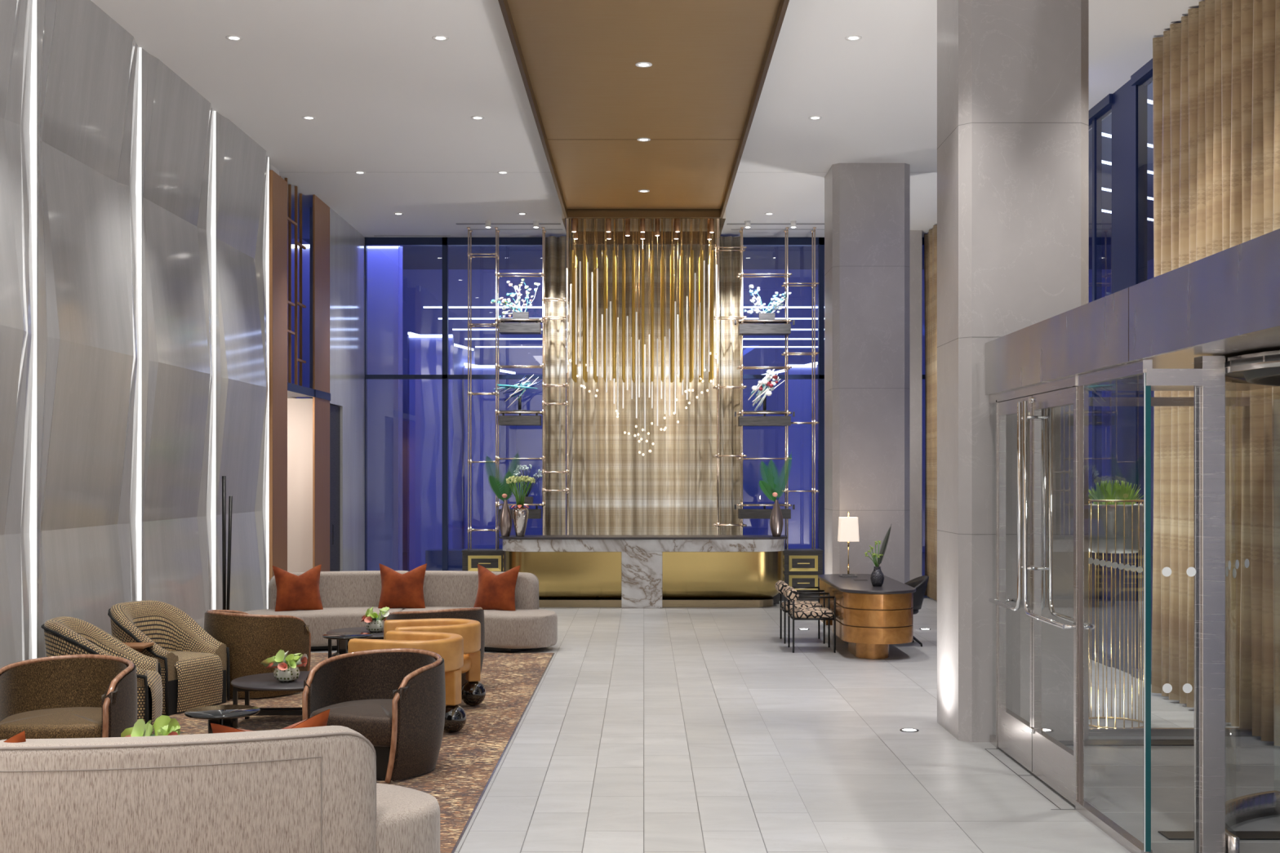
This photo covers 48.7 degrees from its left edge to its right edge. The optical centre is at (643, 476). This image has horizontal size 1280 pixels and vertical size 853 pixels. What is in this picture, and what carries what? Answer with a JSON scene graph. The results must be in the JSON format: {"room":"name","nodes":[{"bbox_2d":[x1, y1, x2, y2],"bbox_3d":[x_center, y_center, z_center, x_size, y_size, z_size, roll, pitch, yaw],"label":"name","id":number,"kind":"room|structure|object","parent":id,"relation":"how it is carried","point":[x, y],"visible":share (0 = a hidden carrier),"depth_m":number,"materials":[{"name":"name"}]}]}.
{"room":"hotel lobby","nodes":[
{"label":"hotel lobby","id":0,"kind":"room"},
{"bbox_2d":[0,0,268,668],"bbox_3d":[-4.915,-1.025,13.535,0.310,6.150,9.330,0,0,0],"label":"wall","id":1,"kind":"structure","parent":0,"point":[88,353],"depth_m":13.06,"materials":[{"name":"stone"}]},
{"bbox_2d":[29,0,36,658],"bbox_3d":[-4.845,-1.025,11.203,0.071,6.150,0.010,0,0,0],"label":"light slot","id":2,"kind":"object","parent":1,"relation":"attached to","point":[33,126],"visible":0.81,"depth_m":11.20,"materials":[{"name":"white"}]},
{"bbox_2d":[135,47,141,600],"bbox_3d":[-4.845,-1.025,13.543,0.071,6.150,0.010,0,0,0],"label":"light slot","id":3,"kind":"object","parent":1,"relation":"attached to","point":[138,187],"visible":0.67,"depth_m":13.54,"materials":[{"name":"white"}]},
{"bbox_2d":[210,111,215,609],"bbox_3d":[-4.845,-1.025,15.893,0.071,6.150,0.010,0,0,0],"label":"light slot","id":4,"kind":"object","parent":1,"relation":"attached to","point":[213,195],"visible":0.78,"depth_m":15.89,"materials":[{"name":"white"}]},
{"bbox_2d":[265,157,269,608],"bbox_3d":[-4.850,-1.025,18.193,0.060,6.150,0.010,0,0,0],"label":"light slot","id":5,"kind":"object","parent":1,"relation":"attached to","point":[267,510],"visible":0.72,"depth_m":18.19,"materials":[{"name":"white"}]},
{"bbox_2d":[287,398,312,572],"bbox_3d":[-5.665,0.450,21.015,1.670,3.200,0.170,0,0,0],"label":"wall","id":6,"kind":"structure","parent":0,"point":[300,411],"depth_m":20.98,"materials":[{"name":"beige paint"}]},
{"bbox_2d":[309,207,364,571],"bbox_3d":[-4.945,-1.025,22.970,0.310,6.150,2.740,0,0,0],"label":"wall","id":7,"kind":"structure","parent":0,"point":[347,244],"depth_m":22.99,"materials":[{"name":"paint"}]},
{"bbox_2d":[312,194,329,571],"bbox_3d":[-4.805,-1.025,21.100,0.030,6.150,1.000,0,0,0],"label":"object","id":8,"kind":"structure","parent":7,"relation":"attached to","point":[321,211],"depth_m":21.01,"materials":[{"name":"brown wood"}]},
{"bbox_2d":[329,404,340,571],"bbox_3d":[-4.931,0.475,22.050,0.337,3.150,0.900,0,0,0],"label":"door","id":9,"kind":"structure","parent":7,"relation":"in","point":[335,411],"depth_m":22.14,"materials":[{"name":"black wood"}]},
{"bbox_2d":[90,0,1204,238],"bbox_3d":[-0.655,-4.175,10.220,11.890,0.150,28.440,0,0,0],"label":"ceiling","id":10,"kind":"structure","parent":0,"point":[393,103],"depth_m":15.33,"materials":[{"name":"white paint"}]},
{"bbox_2d":[545,235,565,535],"bbox_3d":[-1.504,-1.010,23.947,0.374,6.080,0.194,0,0,0],"label":"curtain","id":11,"kind":"object","parent":10,"relation":"hanging from","point":[555,247],"visible":0.77,"depth_m":23.91,"materials":[{"name":"beige fabric"}]},
{"bbox_2d":[565,236,720,535],"bbox_3d":[-0.006,-1.010,23.975,2.630,6.080,0.185,0,0,0],"label":"curtain","id":12,"kind":"object","parent":10,"relation":"hanging from","point":[615,489],"visible":0.53,"depth_m":24.00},
{"bbox_2d":[497,0,789,217],"bbox_3d":[0.000,-3.920,8.260,2.290,0.360,24.520,0,0,0],"label":"ceiling panel","id":13,"kind":"object","parent":10,"relation":"attached to","point":[697,100],"visible":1,"depth_m":14.12,"materials":[{"name":"brown wood"}]},
{"bbox_2d":[561,208,725,244],"bbox_3d":[0.000,-3.840,21.400,2.380,0.521,1.720,0,0,0],"label":"canopy","id":14,"kind":"object","parent":10,"relation":"attached to","point":[713,225],"visible":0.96,"depth_m":21.32,"materials":[{"name":"brown metal"}]},
{"bbox_2d":[566,222,717,455],"bbox_3d":[-0.014,-2.019,21.442,2.310,3.442,1.225,0,0,0],"label":"pendant chandelier","id":15,"kind":"object","parent":14,"relation":"hanging from","point":[574,286],"visible":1,"depth_m":21.01,"materials":[{"name":"gold metal"}]},
{"bbox_2d":[720,235,740,535],"bbox_3d":[1.480,-1.010,23.934,0.355,6.080,0.145,0,0,0],"label":"curtain","id":16,"kind":"object","parent":10,"relation":"hanging from","point":[730,260],"visible":0.61,"depth_m":23.93,"materials":[{"name":"beige fabric"}]},
{"bbox_2d":[924,225,937,600],"bbox_3d":[4.796,-1.030,23.250,0.181,6.100,1.502,0,0,0],"label":"curtain","id":17,"kind":"object","parent":10,"relation":"hanging from","point":[930,239],"visible":0.63,"depth_m":23.43,"materials":[{"name":"beige fabric"}]},
{"bbox_2d":[1151,0,1279,746],"bbox_3d":[4.813,-1.030,11.027,0.222,6.100,4.355,0,0,0],"label":"curtain","id":18,"kind":"object","parent":10,"relation":"hanging from","point":[1216,70],"visible":0.66,"depth_m":11.60,"materials":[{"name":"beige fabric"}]},
{"bbox_2d":[311,552,1279,852],"bbox_3d":[1.000,2.108,20.000,30.000,0.124,48.000,0,0,0],"label":"floor","id":19,"kind":"structure","parent":0,"point":[642,731],"depth_m":10.21,"materials":[{"name":"tile"}]},
{"bbox_2d":[291,244,402,570],"bbox_3d":[-5.391,-1.085,27.986,2.018,6.310,4.851,0,0,0],"label":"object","id":20,"kind":"object","parent":19,"relation":"on","point":[384,263],"visible":0.45,"depth_m":25.60,"materials":[{"name":"blue"}]},
{"bbox_2d":[153,653,553,852],"bbox_3d":[-2.942,2.053,6.175,3.795,0.018,20.350,0,0,0],"label":"carpet","id":21,"kind":"object","parent":19,"relation":"on","point":[468,757],"visible":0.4,"depth_m":11.42,"materials":[{"name":"brown carpet"}]},
{"bbox_2d":[0,653,137,740],"bbox_3d":[-3.881,1.640,9.511,0.926,0.792,0.841,0,0,-4],"label":"barrel chair","id":22,"kind":"object","parent":21,"relation":"on","point":[82,695],"visible":0.71,"depth_m":9.57,"materials":[{"name":"brown fabric"}]},
{"bbox_2d":[40,616,162,734],"bbox_3d":[-4.312,1.587,11.248,0.869,0.915,0.880,0,0,-12],"label":"armchair","id":23,"kind":"object","parent":21,"relation":"on","point":[64,635],"visible":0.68,"depth_m":11.09,"materials":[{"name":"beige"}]},
{"bbox_2d":[107,600,230,715],"bbox_3d":[-4.271,1.587,12.555,0.869,0.915,0.880,0,0,22],"label":"armchair","id":24,"kind":"object","parent":21,"relation":"on","point":[195,668],"visible":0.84,"depth_m":12.53,"materials":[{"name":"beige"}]},
{"bbox_2d":[0,725,439,852],"bbox_3d":[-2.890,1.608,6.801,3.755,0.870,1.330,0,0,0],"label":"curved sofa","id":25,"kind":"object","parent":21,"relation":"on","point":[316,789],"visible":0.99,"depth_m":6.29,"materials":[{"name":"beige fabric"}]},
{"bbox_2d":[210,709,329,733],"bbox_3d":[-1.785,1.382,6.784,0.576,0.536,0.251,0,0,-20],"label":"cushion","id":26,"kind":"object","parent":25,"relation":"on","point":[321,719],"visible":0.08,"depth_m":6.74,"materials":[{"name":"orange fabric"}]},
{"bbox_2d":[184,704,260,733],"bbox_3d":[-2.783,1.797,9.350,0.480,0.494,0.480,0,0,0],"label":"side table","id":27,"kind":"object","parent":21,"relation":"on","point":[224,715],"visible":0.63,"depth_m":9.30,"materials":[{"name":"black stone"}]},
{"bbox_2d":[222,475,232,609],"bbox_3d":[-4.307,1.022,14.600,0.280,2.044,0.280,0,0,0],"label":"sculpture","id":28,"kind":"object","parent":21,"relation":"on","point":[225,606],"visible":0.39,"depth_m":14.59,"materials":[{"name":"black metal"}]},
{"bbox_2d":[204,609,311,697],"bbox_3d":[-3.687,1.640,13.291,0.948,0.792,0.846,0,0,38],"label":"barrel chair","id":29,"kind":"object","parent":21,"relation":"on","point":[251,639],"visible":0.68,"depth_m":12.92,"materials":[{"name":"brown fabric"}]},
{"bbox_2d":[231,671,310,728],"bbox_3d":[-2.900,1.865,11.720,1.000,0.359,1.000,0,0,-3],"label":"coffee table","id":30,"kind":"object","parent":21,"relation":"on","point":[262,682],"visible":0.54,"depth_m":11.62,"materials":[{"name":"grey stone"}]},
{"bbox_2d":[260,649,307,682],"bbox_3d":[-2.963,1.552,11.620,0.338,0.264,0.321,0,0,28],"label":"flower bowl","id":31,"kind":"object","parent":30,"relation":"on","point":[286,669],"visible":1,"depth_m":11.56,"materials":[{"name":"white plant"}]},
{"bbox_2d":[322,632,373,655],"bbox_3d":[-2.887,1.797,13.800,0.480,0.494,0.480,0,0,-6],"label":"side table","id":32,"kind":"object","parent":21,"relation":"on","point":[344,638],"visible":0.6,"depth_m":13.75,"materials":[{"name":"black metal"}]},
{"bbox_2d":[326,626,383,657],"bbox_3d":[-2.930,1.865,15.350,1.000,0.359,1.000,0,0,0],"label":"coffee table","id":33,"kind":"object","parent":21,"relation":"on","point":[380,635],"visible":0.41,"depth_m":15.27,"materials":[{"name":"black metal"}]},
{"bbox_2d":[360,606,390,632],"bbox_3d":[-2.897,1.549,15.293,0.342,0.270,0.345,0,0,0],"label":"flower bowl","id":34,"kind":"object","parent":33,"relation":"on","point":[375,624],"visible":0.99,"depth_m":15.23,"materials":[{"name":"white plant"}]},
{"bbox_2d":[302,648,445,782],"bbox_3d":[-1.825,1.640,9.860,0.926,0.792,0.841,0,0,25],"label":"barrel chair","id":35,"kind":"object","parent":21,"relation":"on","point":[395,698],"visible":0.89,"depth_m":9.67,"materials":[{"name":"brown fabric"}]},
{"bbox_2d":[347,630,466,733],"bbox_3d":[-1.822,1.665,11.354,0.854,0.755,0.748,0,0,18],"label":"tub chair","id":36,"kind":"object","parent":21,"relation":"on","point":[450,646],"visible":0.38,"depth_m":11.18,"materials":[{"name":"orange leather"}]},
{"bbox_2d":[383,618,485,706],"bbox_3d":[-1.812,1.665,12.466,0.854,0.755,0.748,0,0,-19],"label":"tub chair","id":37,"kind":"object","parent":21,"relation":"on","point":[473,691],"visible":0.4,"depth_m":12.48,"materials":[{"name":"orange leather"}]},
{"bbox_2d":[386,607,484,687],"bbox_3d":[-1.974,1.640,13.590,0.926,0.792,0.841,0,0,-33],"label":"barrel chair","id":38,"kind":"object","parent":21,"relation":"on","point":[477,614],"visible":0.29,"depth_m":13.30,"materials":[{"name":"brown fabric"}]},
{"bbox_3d":[-2.900,1.865,8.050,1.000,0.359,1.000,0,0,0],"label":"coffee table","id":39,"kind":"object","parent":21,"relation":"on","visible":0},
{"bbox_2d":[120,715,184,737],"bbox_3d":[-2.817,1.526,8.040,0.357,0.317,0.352,0,0,-7],"label":"plant","id":40,"kind":"object","parent":39,"relation":"on","point":[163,725],"visible":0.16,"depth_m":8.10,"materials":[{"name":"green plant"}]},
{"bbox_2d":[244,570,557,653],"bbox_3d":[-2.900,1.608,16.939,3.755,0.870,1.330,0,0,0],"label":"curved sofa","id":41,"kind":"object","parent":19,"relation":"on","point":[346,597],"visible":0.43,"depth_m":17.01,"materials":[{"name":"beige fabric"}]},
{"bbox_2d":[272,564,323,611],"bbox_3d":[-4.131,1.351,16.912,0.583,0.570,0.208,0,0,-26],"label":"cushion","id":42,"kind":"object","parent":41,"relation":"on","point":[294,593],"visible":0.99,"depth_m":16.84,"materials":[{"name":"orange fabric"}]},
{"bbox_2d":[377,563,426,608],"bbox_3d":[-2.934,1.351,17.195,0.590,0.570,0.214,0,0,-5],"label":"cushion","id":43,"kind":"object","parent":41,"relation":"on","point":[398,590],"visible":0.98,"depth_m":17.13,"materials":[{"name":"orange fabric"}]},
{"bbox_2d":[473,564,519,610],"bbox_3d":[-1.770,1.351,16.974,0.589,0.570,0.212,0,0,25],"label":"cushion","id":44,"kind":"object","parent":41,"relation":"on","point":[495,592],"visible":0.97,"depth_m":16.90,"materials":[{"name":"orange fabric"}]},
{"bbox_2d":[407,332,475,570],"bbox_3d":[-4.689,-0.541,32.987,1.017,5.221,4.053,0,0,0],"label":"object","id":45,"kind":"object","parent":19,"relation":"on","point":[424,352],"visible":0.73,"depth_m":31.00,"materials":[{"name":"blue"}]},
{"bbox_2d":[425,549,463,570],"bbox_3d":[-3.000,1.750,27.450,2.400,0.640,0.500,0,0,0],"label":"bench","id":46,"kind":"object","parent":19,"relation":"on","point":[433,557],"visible":0.23,"depth_m":27.20,"materials":[{"name":"blue"}]},
{"bbox_2d":[461,548,502,572],"bbox_3d":[-2.304,1.635,23.439,1.366,0.830,0.562,0,0,0],"label":"credenza","id":47,"kind":"object","parent":19,"relation":"on","point":[491,559],"visible":0.26,"depth_m":23.18,"materials":[{"name":"black wood"}]},
{"bbox_2d":[463,363,516,549],"bbox_3d":[-3.842,-0.323,35.488,0.875,4.786,3.095,0,0,3],"label":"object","id":48,"kind":"object","parent":19,"relation":"on","point":[483,406],"visible":0.64,"depth_m":34.00,"materials":[{"name":"blue glass"}]},
{"bbox_2d":[451,653,554,852],"bbox_3d":[-1.038,2.054,6.175,0.015,0.016,20.350,0,0,0],"label":"trim","id":49,"kind":"structure","parent":19,"relation":"on","point":[527,704],"depth_m":9.81,"materials":[{"name":"metal"}]},
{"bbox_2d":[466,226,568,550],"bbox_3d":[-2.076,-1.025,23.455,1.683,6.150,0.390,0,0,0],"label":"shelving unit","id":50,"kind":"object","parent":19,"relation":"on","point":[503,326],"visible":0.94,"depth_m":23.32,"materials":[{"name":"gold metal"}]},
{"bbox_2d":[490,278,540,318],"bbox_3d":[-2.125,-2.938,23.448,0.826,0.667,0.162,0,0,1],"label":"sculpture","id":51,"kind":"object","parent":50,"relation":"on","point":[521,314],"visible":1,"depth_m":23.43,"materials":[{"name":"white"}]},
{"bbox_2d":[493,374,542,410],"bbox_3d":[-2.063,-1.382,23.448,0.850,0.604,0.164,0,0,0],"label":"sculpture","id":52,"kind":"object","parent":50,"relation":"on","point":[516,385],"visible":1,"depth_m":23.44,"materials":[{"name":"multicoloured metal"}]},
{"bbox_2d":[513,464,542,504],"bbox_3d":[-1.920,0.133,23.441,0.480,0.660,0.195,0,0,0],"label":"potted plant","id":53,"kind":"object","parent":50,"relation":"on","point":[528,500],"visible":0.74,"depth_m":23.42,"materials":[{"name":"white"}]},
{"bbox_2d":[499,535,787,608],"bbox_3d":[-0.005,1.500,22.325,4.550,1.100,0.850,0,0,0],"label":"reception desk","id":54,"kind":"object","parent":19,"relation":"on","point":[623,571],"visible":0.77,"depth_m":21.95,"materials":[{"name":"gold stone"}]},
{"bbox_2d":[484,451,520,537],"bbox_3d":[-2.219,0.275,22.200,0.576,1.350,0.212,0,0,0],"label":"vase","id":55,"kind":"object","parent":54,"relation":"on","point":[505,522],"visible":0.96,"depth_m":22.19,"materials":[{"name":"brown metal"}]},
{"bbox_2d":[506,475,535,537],"bbox_3d":[-1.917,0.470,22.133,0.434,0.959,0.391,0,0,10],"label":"flower vase","id":56,"kind":"object","parent":54,"relation":"on","point":[519,513],"visible":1,"depth_m":22.09,"materials":[{"name":"silver metal"}]},
{"bbox_2d":[499,535,787,539],"bbox_3d":[-0.005,0.968,22.325,4.550,0.035,0.850,0,0,0],"label":"countertop","id":57,"kind":"structure","parent":54,"relation":"on","point":[511,537],"depth_m":21.90,"materials":[{"name":"grey stone"}]},
{"bbox_2d":[759,452,792,537],"bbox_3d":[2.066,0.280,22.200,0.537,1.340,0.212,0,0,0],"label":"vase","id":58,"kind":"object","parent":54,"relation":"on","point":[776,523],"visible":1,"depth_m":22.20,"materials":[{"name":"brown metal"}]},
{"bbox_2d":[713,226,818,550],"bbox_3d":[2.023,-1.025,23.455,1.728,6.150,0.390,0,0,0],"label":"shelving unit","id":59,"kind":"object","parent":19,"relation":"on","point":[764,329],"visible":0.96,"depth_m":23.31,"materials":[{"name":"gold metal"}]},
{"bbox_2d":[739,284,791,319],"bbox_3d":[2.015,-2.875,23.447,0.846,0.578,0.155,0,0,2],"label":"sculpture","id":60,"kind":"object","parent":59,"relation":"on","point":[763,315],"visible":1,"depth_m":23.44,"materials":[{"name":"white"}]},
{"bbox_2d":[747,368,784,411],"bbox_3d":[2.033,-1.411,23.434,0.616,0.715,0.192,0,0,0],"label":"sculpture","id":61,"kind":"object","parent":59,"relation":"on","point":[766,381],"visible":1,"depth_m":23.40,"materials":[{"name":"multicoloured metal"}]},
{"bbox_2d":[757,362,817,548],"bbox_3d":[3.335,-0.213,32.985,0.689,4.565,4.110,0,0,-5],"label":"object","id":62,"kind":"object","parent":19,"relation":"on","point":[771,439],"visible":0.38,"depth_m":31.00,"materials":[{"name":"blue glass"}]},
{"bbox_2d":[775,580,825,644],"bbox_3d":[1.934,1.681,17.550,0.565,0.737,0.540,0,0,0],"label":"armchair","id":63,"kind":"object","parent":19,"relation":"on","point":[780,585],"visible":0.78,"depth_m":17.31,"materials":[{"name":"black"}]},
{"bbox_2d":[779,548,823,600],"bbox_3d":[2.321,1.635,23.439,1.241,0.830,0.562,0,0,0],"label":"credenza","id":64,"kind":"object","parent":19,"relation":"on","point":[802,566],"visible":0.45,"depth_m":23.18,"materials":[{"name":"black wood"}]},
{"bbox_2d":[782,586,835,653],"bbox_3d":[1.944,1.681,16.660,0.565,0.737,0.540,0,0,0],"label":"armchair","id":65,"kind":"object","parent":19,"relation":"on","point":[792,594],"visible":1,"depth_m":16.41,"materials":[{"name":"black"}]},
{"bbox_2d":[817,573,915,658],"bbox_3d":[2.650,1.659,16.985,0.860,0.783,2.730,0,0,0],"label":"desk","id":66,"kind":"object","parent":19,"relation":"on","point":[870,618],"visible":0.96,"depth_m":15.81,"materials":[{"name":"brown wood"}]},
{"bbox_2d":[837,511,859,577],"bbox_3d":[2.581,0.860,17.850,0.256,0.820,0.180,0,0,0],"label":"table lamp","id":67,"kind":"object","parent":66,"relation":"on","point":[848,527],"visible":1,"depth_m":17.77,"materials":[{"name":"white fabric"}]},
{"bbox_2d":[864,524,891,586],"bbox_3d":[2.697,0.910,16.300,0.318,0.720,0.158,0,0,0],"label":"vase","id":68,"kind":"object","parent":66,"relation":"on","point":[877,578],"visible":1,"depth_m":16.28,"materials":[{"name":"grey ceramic"}]},
{"bbox_2d":[905,575,928,646],"bbox_3d":[3.143,1.633,17.221,0.646,0.840,0.671,0,0,-2],"label":"desk chair","id":69,"kind":"object","parent":19,"relation":"on","point":[920,584],"visible":0.27,"depth_m":17.04,"materials":[{"name":"black leather"}]},
{"bbox_2d":[1088,480,1143,728],"bbox_3d":[3.857,1.036,11.620,0.536,2.007,0.536,0,0,14],"label":"stand","id":70,"kind":"object","parent":19,"relation":"on","point":[1116,520],"visible":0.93,"depth_m":11.44,"materials":[{"name":"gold metal"}]},
{"bbox_2d":[1088,503,1142,553],"bbox_3d":[3.857,0.428,11.620,0.500,0.395,0.500,0,0,0],"label":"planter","id":71,"kind":"object","parent":70,"relation":"on","point":[1113,528],"depth_m":11.40,"materials":[{"name":"metal"}]},
{"bbox_2d":[1058,739,1194,746],"bbox_3d":[3.675,2.042,10.835,1.450,0.008,0.230,0,0,0],"label":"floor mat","id":72,"kind":"object","parent":19,"relation":"on","point":[1086,742],"visible":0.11,"depth_m":10.79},
{"bbox_2d":[1158,831,1279,839],"bbox_3d":[3.675,2.042,8.035,1.450,0.008,0.170,0,0,0],"label":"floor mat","id":73,"kind":"object","parent":19,"relation":"on","point":[1170,835],"visible":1,"depth_m":8.02,"materials":[{"name":"black rubber"}]},
{"bbox_2d":[824,163,910,631],"bbox_3d":[2.990,-1.025,19.015,1.020,6.150,0.970,0,0,0],"label":"wall column","id":74,"kind":"structure","parent":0,"point":[867,206],"depth_m":18.53,"materials":[{"name":"stone"}]},
{"bbox_2d":[910,230,921,580],"bbox_3d":[4.170,-1.025,23.950,0.940,6.150,0.700,0,0,0],"label":"wall column","id":75,"kind":"structure","parent":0,"point":[915,235],"depth_m":23.60,"materials":[{"name":"paint"}]},
{"bbox_2d":[937,0,1088,742],"bbox_3d":[2.945,-1.025,11.375,1.010,6.150,0.970,0,0,0],"label":"wall column","id":76,"kind":"structure","parent":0,"point":[1013,198],"depth_m":10.89,"materials":[{"name":"paint"}]},
{"bbox_2d":[985,228,1279,395],"bbox_3d":[3.610,-0.820,7.180,1.981,0.400,7.360,0,0,0],"label":"fascia","id":77,"kind":"object","parent":76,"relation":"attached to","point":[1226,303],"visible":0.97,"depth_m":7.31,"materials":[{"name":"metal"}]},
{"bbox_2d":[988,395,1046,772],"bbox_3d":[2.680,0.740,10.146,0.200,2.580,0.936,0,0,0],"label":"door","id":78,"kind":"structure","parent":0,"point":[1014,735],"depth_m":10.12,"materials":[{"name":"metal"}]},
{"bbox_2d":[1022,386,1094,805],"bbox_3d":[2.680,0.740,9.187,0.200,2.580,0.982,0,0,0],"label":"door","id":79,"kind":"structure","parent":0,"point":[1053,762],"depth_m":9.61,"materials":[{"name":"metal"}]},
{"bbox_2d":[1225,350,1279,852],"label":"door","id":80,"kind":"structure","parent":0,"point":[1263,368],"depth_m":8.13,"materials":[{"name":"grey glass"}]},
{"label":"outside","id":81,"kind":"structure","parent":0,"visible":0},
{"bbox_2d":[302,81,1154,269],"bbox_3d":[1.000,-5.650,20.000,30.000,0.200,48.000,0,0,0],"label":"ceiling","id":82,"kind":"structure","parent":81,"point":[414,257],"depth_m":35.03,"materials":[{"name":"blue"}]},
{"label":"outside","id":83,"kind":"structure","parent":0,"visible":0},
{"bbox_2d":[423,306,817,307],"bbox_3d":[0.150,-3.295,27.615,8.900,0.030,0.030,0,0,0],"label":"light line","id":84,"kind":"object","parent":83,"point":[424,306],"visible":0.36,"depth_m":27.60,"materials":[{"name":"white"}]},
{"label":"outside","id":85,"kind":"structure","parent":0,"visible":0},
{"bbox_2d":[464,337,817,339],"bbox_3d":[0.150,-3.295,34.015,8.900,0.030,0.030,0,0,0],"label":"light line","id":86,"kind":"object","parent":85,"point":[464,338],"visible":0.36,"depth_m":34.00,"materials":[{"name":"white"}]},
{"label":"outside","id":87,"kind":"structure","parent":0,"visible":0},
{"bbox_2d":[287,238,1154,555],"bbox_3d":[1.000,-2.450,17.150,30.000,9.000,42.300,0,0,0],"label":"wall","id":88,"kind":"structure","parent":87,"point":[421,288],"depth_m":38.00,"materials":[{"name":"blue"}]},
{"bbox_2d":[269,169,287,580],"bbox_3d":[-4.970,-0.950,18.640,0.360,6.000,0.760,0,0,0],"label":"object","id":89,"kind":"structure","parent":88,"relation":"attached to","point":[277,185],"depth_m":18.53,"materials":[{"name":"brown metal"}]},
{"bbox_2d":[287,382,330,400],"bbox_3d":[-4.964,-1.205,20.310,0.372,0.110,2.580,0,0,0],"label":"trim","id":90,"kind":"structure","parent":88,"relation":"attached to","point":[293,390],"depth_m":20.19,"materials":[{"name":"blue"}]},
{"bbox_2d":[284,177,306,386],"bbox_3d":[-5.076,-2.675,19.815,0.368,2.830,1.530,0,0,0],"label":"lattice screen","id":91,"kind":"object","parent":90,"relation":"on","point":[291,221],"visible":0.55,"depth_m":19.96,"materials":[{"name":"brown wood"}]},
{"bbox_2d":[364,237,444,570],"bbox_3d":[-4.119,-1.025,24.360,1.403,6.150,0.140,0,0,0],"label":"window","id":92,"kind":"structure","parent":88,"relation":"in","point":[368,241],"depth_m":24.29,"materials":[{"name":"blue"}]},
{"bbox_2d":[444,237,566,570],"bbox_3d":[-2.333,-1.025,24.360,2.167,6.150,0.140,0,0,0],"label":"window","id":93,"kind":"structure","parent":88,"relation":"in","point":[448,241],"depth_m":24.29,"materials":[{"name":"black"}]},
{"bbox_2d":[742,237,821,549],"bbox_3d":[2.166,-1.025,24.360,1.772,6.150,0.140,0,0,0],"label":"window","id":94,"kind":"structure","parent":88,"relation":"in","point":[746,241],"depth_m":24.29,"materials":[{"name":"blue glass"}]},
{"bbox_2d":[821,237,925,574],"bbox_3d":[3.976,-1.025,24.360,1.848,6.150,0.140,0,0,0],"label":"window","id":95,"kind":"structure","parent":88,"relation":"in","point":[822,238],"depth_m":24.29,"materials":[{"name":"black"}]},
{"bbox_2d":[937,122,1088,534],"bbox_3d":[2.945,-1.135,11.375,1.011,3.175,0.971,0,0,0],"label":"trim","id":96,"kind":"structure","parent":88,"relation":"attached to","point":[969,122],"depth_m":10.89,"materials":[{"name":"grey metal"}]},
{"bbox_2d":[989,375,1078,749],"bbox_3d":[2.680,0.715,9.775,0.060,2.670,2.170,0,0,0],"label":"trim","id":97,"kind":"structure","parent":88,"relation":"attached to","point":[1070,381],"depth_m":10.30,"materials":[{"name":"metal"}]},
{"bbox_2d":[1088,110,1102,652],"bbox_3d":[5.065,-1.025,16.715,0.150,6.150,1.770,0,0,0],"label":"window","id":98,"kind":"structure","parent":88,"relation":"in","point":[1091,120],"depth_m":15.85,"materials":[{"name":"blue"}]},
{"bbox_2d":[1089,93,1112,666],"bbox_3d":[5.065,-1.025,15.500,0.150,6.150,0.660,0,0,0],"label":"window","id":99,"kind":"structure","parent":88,"relation":"in","point":[1101,109],"depth_m":15.79,"materials":[{"name":"blue"}]},
{"bbox_2d":[1075,360,1152,852],"bbox_3d":[2.680,0.715,8.108,0.060,2.670,1.163,0,0,0],"label":"window","id":100,"kind":"structure","parent":88,"relation":"in","point":[1114,831],"depth_m":7.58,"materials":[{"name":"clear glass"}]},
{"bbox_2d":[1112,79,1146,674],"bbox_3d":[5.094,-1.025,14.835,0.132,6.150,0.670,0,0,0],"label":"window","id":101,"kind":"structure","parent":88,"relation":"in","point":[1123,99],"depth_m":14.80,"materials":[{"name":"blue"}]},
{"bbox_2d":[1130,57,1152,684],"bbox_3d":[5.065,-1.025,14.145,0.150,6.150,0.710,0,0,0],"label":"window","id":102,"kind":"structure","parent":88,"relation":"in","point":[1143,76],"depth_m":14.46,"materials":[{"name":"blue"}]},
{"bbox_2d":[1088,397,1252,736],"bbox_3d":[3.800,0.715,11.150,2.200,2.670,0.060,0,0,0],"label":"window","id":103,"kind":"structure","parent":88,"relation":"in","point":[1093,402],"depth_m":11.12,"materials":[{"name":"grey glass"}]},
{"bbox_2d":[1142,368,1203,693],"bbox_3d":[2.819,0.740,7.540,0.298,2.620,0.060,0,0,0],"label":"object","id":104,"kind":"structure","parent":88,"relation":"in","point":[1153,377],"depth_m":7.51,"materials":[{"name":"grey metal"}]},
{"bbox_2d":[1066,746,1279,813],"bbox_3d":[3.815,2.046,9.400,2.170,0.001,3.000,0,0,0],"label":"trim","id":105,"kind":"structure","parent":88,"relation":"attached to","point":[1067,746],"depth_m":10.00,"materials":[{"name":"grey metal"}]},
{"bbox_2d":[1194,355,1225,852],"bbox_3d":[3.015,0.705,7.580,0.154,2.690,0.120,0,0,0],"label":"trim","id":106,"kind":"structure","parent":88,"relation":"attached to","point":[1210,397],"depth_m":7.52,"materials":[{"name":"metal"}]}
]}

